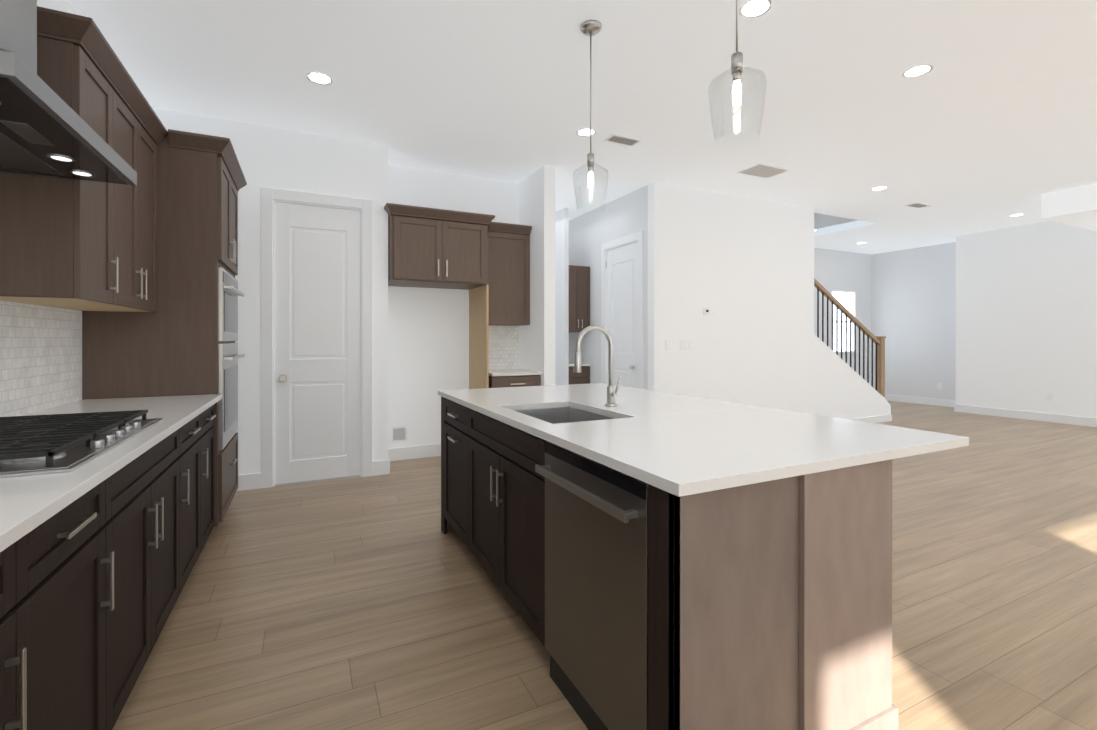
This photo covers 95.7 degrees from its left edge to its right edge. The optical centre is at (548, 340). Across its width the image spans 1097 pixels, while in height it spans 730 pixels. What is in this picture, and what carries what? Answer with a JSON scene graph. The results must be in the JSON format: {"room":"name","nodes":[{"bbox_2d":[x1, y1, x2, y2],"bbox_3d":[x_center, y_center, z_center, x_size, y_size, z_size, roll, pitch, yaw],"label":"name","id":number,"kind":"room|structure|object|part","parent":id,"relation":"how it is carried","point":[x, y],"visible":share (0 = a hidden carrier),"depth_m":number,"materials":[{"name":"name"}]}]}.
{"room":"kitchen","nodes":[
{"label":"kitchen","id":0,"kind":"room"},
{"bbox_2d":[7,0,1096,474],"bbox_3d":[3.387,-0.285,3.999,12.110,3.050,9.340,0,0,-26],"label":"wall","id":1,"kind":"structure","parent":0,"point":[1003,318],"depth_m":6.23,"materials":[{"name":"white paint"}]},
{"bbox_2d":[0,301,80,416],"bbox_3d":[-1.789,-0.221,1.078,0.006,1.105,3.770,0,0,-26],"label":"tile backsplash","id":2,"kind":"structure","parent":1,"relation":"attached to","point":[40,357],"depth_m":2.32,"materials":[{"name":"tile"}]},
{"bbox_2d":[0,0,136,185],"bbox_3d":[-1.679,-1.206,1.457,0.520,1.189,0.920,0,0,-26],"label":"range hood","id":3,"kind":"object","parent":1,"relation":"attached to","point":[46,129],"visible":1,"depth_m":1.53,"materials":[{"name":"silver metal"}]},
{"bbox_2d":[0,6,167,311],"bbox_3d":[-2.177,-0.702,2.337,0.392,1.071,1.159,0,0,-26],"label":"upper cabinet","id":4,"kind":"object","parent":1,"relation":"attached to","point":[76,244],"visible":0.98,"depth_m":2.01,"materials":[{"name":"brown wood"}]},
{"bbox_2d":[260,187,372,488],"bbox_3d":[-2.020,-0.026,4.373,0.890,2.530,0.122,0,0,-26],"label":"door","id":5,"kind":"structure","parent":1,"relation":"attached to","point":[316,352],"depth_m":4.38,"materials":[{"name":"white paint"}]},
{"bbox_2d":[378,455,390,473],"bbox_3d":[-1.595,1.173,4.831,0.034,0.130,0.474,0,0,-26],"label":"baseboard","id":6,"kind":"structure","parent":1,"relation":"attached to","point":[384,464],"depth_m":4.61,"materials":[{"name":"white paint"}]},
{"bbox_2d":[391,426,406,442],"bbox_3d":[-1.549,0.968,5.156,0.160,0.160,0.010,0,0,-26],"label":"switch plate","id":7,"kind":"object","parent":1,"relation":"attached to","point":[398,433],"depth_m":5.15,"materials":[{"name":"white paint"}]},
{"bbox_2d":[388,444,440,460],"bbox_3d":[-1.296,1.172,5.277,0.920,0.130,0.014,0,0,-26],"label":"baseboard","id":8,"kind":"structure","parent":1,"relation":"attached to","point":[423,451],"depth_m":5.22,"materials":[{"name":"white paint"}]},
{"bbox_2d":[384,203,494,289],"bbox_3d":[-1.135,-0.903,4.986,1.034,0.681,0.652,0,0,-26],"label":"upper cabinet","id":9,"kind":"object","parent":1,"relation":"attached to","point":[436,248],"visible":0.96,"depth_m":4.73,"materials":[{"name":"brown wood"}]},
{"bbox_2d":[489,325,518,368],"bbox_3d":[-0.587,0.074,5.623,0.540,0.495,0.006,0,0,-26],"label":"tile backsplash","id":10,"kind":"structure","parent":1,"relation":"attached to","point":[503,340],"depth_m":5.66,"materials":[{"name":"tile"}]},
{"bbox_2d":[601,231,642,388],"bbox_3d":[0.918,-0.030,6.252,0.122,2.530,0.910,0,0,-26],"label":"door","id":11,"kind":"structure","parent":1,"relation":"attached to","point":[621,294],"depth_m":6.25,"materials":[{"name":"white paint"}]},
{"bbox_2d":[665,340,670,349],"bbox_3d":[1.383,0.046,5.744,0.070,0.120,0.010,0,0,-26],"label":"switch plate","id":12,"kind":"object","parent":1,"relation":"attached to","point":[667,342],"depth_m":5.74,"materials":[{"name":"white paint"}]},
{"bbox_2d":[680,340,692,349],"bbox_3d":[1.630,0.046,5.864,0.180,0.120,0.010,0,0,-26],"label":"switch plate","id":13,"kind":"object","parent":1,"relation":"attached to","point":[684,344],"depth_m":5.86,"materials":[{"name":"white paint"}]},
{"bbox_2d":[703,308,709,314],"bbox_3d":[1.907,-0.354,5.991,0.090,0.080,0.022,0,0,-26],"label":"thermostat","id":14,"kind":"object","parent":1,"relation":"attached to","point":[706,311],"depth_m":5.98,"materials":[{"name":"white paint"}]},
{"bbox_2d":[831,289,857,352],"bbox_3d":[5.999,-0.394,10.143,0.800,1.280,0.130,0,0,-26],"label":"window","id":15,"kind":"structure","parent":1,"relation":"attached to","point":[846,299],"depth_m":10.25,"materials":[{"name":"white glass"}]},
{"bbox_2d":[849,414,891,422],"bbox_3d":[3.236,1.169,6.647,4.538,0.130,0.017,0,0,-26],"label":"baseboard","id":16,"kind":"structure","parent":1,"relation":"attached to","point":[884,418],"depth_m":7.46,"materials":[{"name":"white paint"}]},
{"bbox_2d":[884,394,955,406],"bbox_3d":[7.215,1.162,9.687,0.014,0.130,1.780,0,0,-26],"label":"baseboard","id":17,"kind":"structure","parent":1,"relation":"attached to","point":[898,398],"depth_m":9.65,"materials":[{"name":"white paint"}]},
{"bbox_2d":[937,382,941,388],"bbox_3d":[7.374,0.848,9.368,0.006,0.120,0.070,0,0,-26],"label":"electrical outlet","id":18,"kind":"object","parent":1,"relation":"attached to","point":[939,385],"depth_m":9.37,"materials":[{"name":"white paint"}]},
{"bbox_2d":[953,403,1096,426],"bbox_3d":[7.460,1.166,7.815,0.017,0.130,1.828,0,0,-26],"label":"baseboard","id":19,"kind":"structure","parent":1,"relation":"attached to","point":[1046,417],"depth_m":7.75,"materials":[{"name":"white paint"}]},
{"bbox_2d":[1046,393,1052,400],"bbox_3d":[7.599,0.852,7.532,0.006,0.120,0.070,0,0,-26],"label":"electrical outlet","id":20,"kind":"object","parent":1,"relation":"attached to","point":[1049,396],"depth_m":7.53,"materials":[{"name":"white paint"}]},
{"bbox_2d":[68,0,1096,254],"bbox_3d":[3.326,-1.710,4.121,12.110,0.400,9.620,0,0,-26],"label":"ceiling","id":21,"kind":"structure","parent":0,"point":[988,122],"depth_m":3.60,"materials":[{"name":"white paint"}]},
{"bbox_2d":[306,72,332,84],"bbox_3d":[-1.575,-1.806,3.419,0.169,0.002,0.169,0,0,-32],"label":"recessed light","id":22,"kind":"object","parent":21,"relation":"in","point":[321,78],"depth_m":3.42,"materials":[{"name":"white paint"}]},
{"bbox_2d":[576,128,595,136],"bbox_3d":[0.327,-1.808,4.309,0.169,0.002,0.169,0,0,-35],"label":"recessed light","id":23,"kind":"object","parent":21,"relation":"in","point":[585,132],"depth_m":4.31,"materials":[{"name":"white paint"}]},
{"bbox_2d":[573,20,608,211],"bbox_3d":[0.243,-1.280,2.858,0.208,1.055,0.208,0,0,-26],"label":"pendant light","id":24,"kind":"object","parent":21,"relation":"hanging from","point":[590,28],"visible":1,"depth_m":2.85,"materials":[{"name":"clear glass"}]},
{"bbox_3d":[0.243,-0.885,2.859,0.208,0.265,0.208,0,0,-26],"label":"lamp shade","id":25,"kind":"part","parent":24,"relation":"part of","materials":[{"name":"clear glass"}]},
{"bbox_2d":[604,134,640,146],"bbox_3d":[0.669,-1.806,4.476,0.300,0.008,0.150,0,0,-26],"label":"ceiling vent","id":26,"kind":"object","parent":21,"relation":"in","point":[614,138],"depth_m":4.47,"materials":[{"name":"white metal"}]},
{"bbox_2d":[708,0,766,148],"bbox_3d":[0.706,-1.278,1.860,0.208,1.055,0.208,0,0,-26],"label":"pendant light","id":27,"kind":"object","parent":21,"relation":"hanging from","point":[737,67],"visible":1,"depth_m":1.85,"materials":[{"name":"clear glass"}]},
{"bbox_3d":[0.706,-0.882,1.861,0.208,0.265,0.208,0,0,-26],"label":"lamp shade","id":28,"kind":"part","parent":27,"relation":"part of","materials":[{"name":"clear glass"}]},
{"bbox_2d":[739,0,771,18],"bbox_3d":[1.122,-1.804,2.695,0.169,0.002,0.169,0,0,25],"label":"recessed light","id":29,"kind":"object","parent":21,"relation":"in","point":[750,9],"depth_m":2.70,"materials":[{"name":"white paint"}]},
{"bbox_2d":[737,163,789,178],"bbox_3d":[2.292,-1.808,5.298,0.450,0.008,0.300,0,0,-26],"label":"ceiling vent","id":30,"kind":"object","parent":21,"relation":"in","point":[760,170],"depth_m":5.29,"materials":[{"name":"white metal"}]},
{"bbox_2d":[871,186,887,190],"bbox_3d":[3.932,-1.811,5.905,0.169,0.002,0.169,0,0,25],"label":"recessed light","id":31,"kind":"object","parent":21,"relation":"in","point":[881,187],"depth_m":5.91,"materials":[{"name":"white paint"}]},
{"bbox_2d":[902,64,932,77],"bbox_3d":[2.471,-1.805,3.328,0.169,0.002,0.169,0,0,-35],"label":"recessed light","id":32,"kind":"object","parent":21,"relation":"in","point":[919,70],"depth_m":3.33,"materials":[{"name":"white paint"}]},
{"bbox_2d":[905,202,930,207],"bbox_3d":[4.942,-1.811,6.641,0.300,0.008,0.150,0,0,-26],"label":"ceiling vent","id":33,"kind":"object","parent":21,"relation":"in","point":[916,205],"depth_m":6.63,"materials":[{"name":"white metal"}]},
{"bbox_2d":[112,401,1096,729],"bbox_3d":[3.326,1.290,4.128,12.110,0.100,9.620,0,0,-26],"label":"floor","id":34,"kind":"structure","parent":0,"point":[364,603],"depth_m":2.29,"materials":[{"name":"brown wood"}]},
{"bbox_2d":[0,526,43,729],"bbox_3d":[-1.223,0.805,0.638,0.620,0.884,0.557,0,0,-26],"label":"base cabinet","id":35,"kind":"object","parent":34,"relation":"on","point":[21,569],"depth_m":0.98,"materials":[{"name":"brown wood"}]},
{"bbox_2d":[44,474,119,729],"bbox_3d":[-1.424,0.804,1.052,0.620,0.884,0.597,0,0,-26],"label":"base cabinet","id":36,"kind":"object","parent":34,"relation":"on","point":[107,519],"depth_m":1.28,"materials":[{"name":"brown wood"}]},
{"bbox_2d":[0,394,221,553],"bbox_3d":[-1.493,0.346,1.238,0.660,0.031,3.736,0,0,-26],"label":"countertop","id":37,"kind":"structure","parent":36,"relation":"on","point":[53,457],"depth_m":1.44,"materials":[{"name":"white stone"}]},
{"bbox_2d":[120,426,187,712],"bbox_3d":[-1.726,0.803,1.673,0.620,0.884,1.017,0,0,-26],"label":"base cabinet","id":38,"kind":"object","parent":34,"relation":"on","point":[153,490],"depth_m":1.79,"materials":[{"name":"brown wood"}]},
{"bbox_2d":[82,129,246,526],"bbox_3d":[-2.475,0.001,3.313,0.707,2.481,0.954,0,0,-26],"label":"tall cabinet","id":39,"kind":"object","parent":34,"relation":"on","point":[182,340],"visible":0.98,"depth_m":2.99,"materials":[{"name":"brown wood"}]},
{"bbox_2d":[188,410,207,576],"bbox_3d":[-2.027,0.801,2.293,0.620,0.884,0.597,0,0,-26],"label":"base cabinet","id":40,"kind":"object","parent":34,"relation":"on","point":[198,428],"depth_m":2.59,"materials":[{"name":"brown wood"}]},
{"bbox_2d":[208,406,215,536],"bbox_3d":[-2.217,0.801,2.684,0.620,0.884,0.505,0,0,-26],"label":"base cabinet","id":41,"kind":"object","parent":34,"relation":"on","point":[211,517],"depth_m":2.97,"materials":[{"name":"brown wood"}]},
{"bbox_2d":[469,285,488,388],"bbox_3d":[-0.737,0.339,5.211,0.020,1.797,0.600,0,0,-26],"label":"panel","id":42,"kind":"object","parent":34,"relation":"on","point":[478,337],"visible":0.64,"depth_m":5.14,"materials":[{"name":"brown wood"}]},
{"bbox_2d":[569,265,589,384],"bbox_3d":[0.287,0.098,7.147,0.335,2.270,0.708,0,0,-26],"label":"tall cabinet","id":43,"kind":"object","parent":34,"relation":"on","point":[579,298],"visible":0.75,"depth_m":6.85,"materials":[{"name":"brown wood"}]},
{"bbox_2d":[438,393,905,729],"bbox_3d":[0.166,0.801,2.387,0.909,0.885,2.330,0,0,-26],"label":"kitchen island","id":44,"kind":"object","parent":34,"relation":"on","point":[651,560],"depth_m":1.41,"materials":[{"name":"brown wood"}]},
{"bbox_2d":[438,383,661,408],"bbox_3d":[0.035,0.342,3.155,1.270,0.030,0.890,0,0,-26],"label":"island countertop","id":45,"kind":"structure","parent":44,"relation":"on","point":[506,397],"depth_m":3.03,"materials":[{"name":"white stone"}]},
{"bbox_2d":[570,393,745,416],"bbox_3d":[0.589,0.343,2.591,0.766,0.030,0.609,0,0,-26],"label":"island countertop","id":46,"kind":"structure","parent":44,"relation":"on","point":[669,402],"depth_m":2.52,"materials":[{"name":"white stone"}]},
{"bbox_2d":[526,405,968,488],"bbox_3d":[0.684,0.345,1.818,1.270,0.030,0.865,0,0,-26],"label":"island countertop","id":47,"kind":"structure","parent":44,"relation":"on","point":[707,446],"depth_m":1.63,"materials":[{"name":"white stone"}]},
{"bbox_2d":[506,405,613,424],"bbox_3d":[0.070,0.458,2.339,0.412,0.222,0.633,0,0,-26],"label":"sink","id":48,"kind":"object","parent":47,"relation":"in","point":[543,414],"depth_m":2.61,"materials":[{"name":"grey metal"}]},
{"bbox_2d":[814,334,890,418],"bbox_3d":[4.236,0.567,7.721,1.770,1.330,1.050,0,0,-26],"label":"wall","id":49,"kind":"structure","parent":34,"relation":"on","point":[843,389],"depth_m":7.11,"materials":[{"name":"white paint"}]},
{"bbox_2d":[814,278,885,396],"bbox_3d":[4.388,-0.017,7.276,1.655,1.760,0.110,0,0,-26],"label":"stair railing","id":50,"kind":"object","parent":49,"relation":"on","point":[879,341],"visible":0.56,"depth_m":7.35,"materials":[{"name":"brown wood"}]},
{"bbox_2d":[814,213,877,236],"bbox_3d":[2.978,-3.142,7.224,4.320,2.650,1.270,0,0,-26],"label":"wall","id":51,"kind":"structure","parent":0,"point":[821,221],"depth_m":8.34,"materials":[{"name":"white paint"}]}
]}

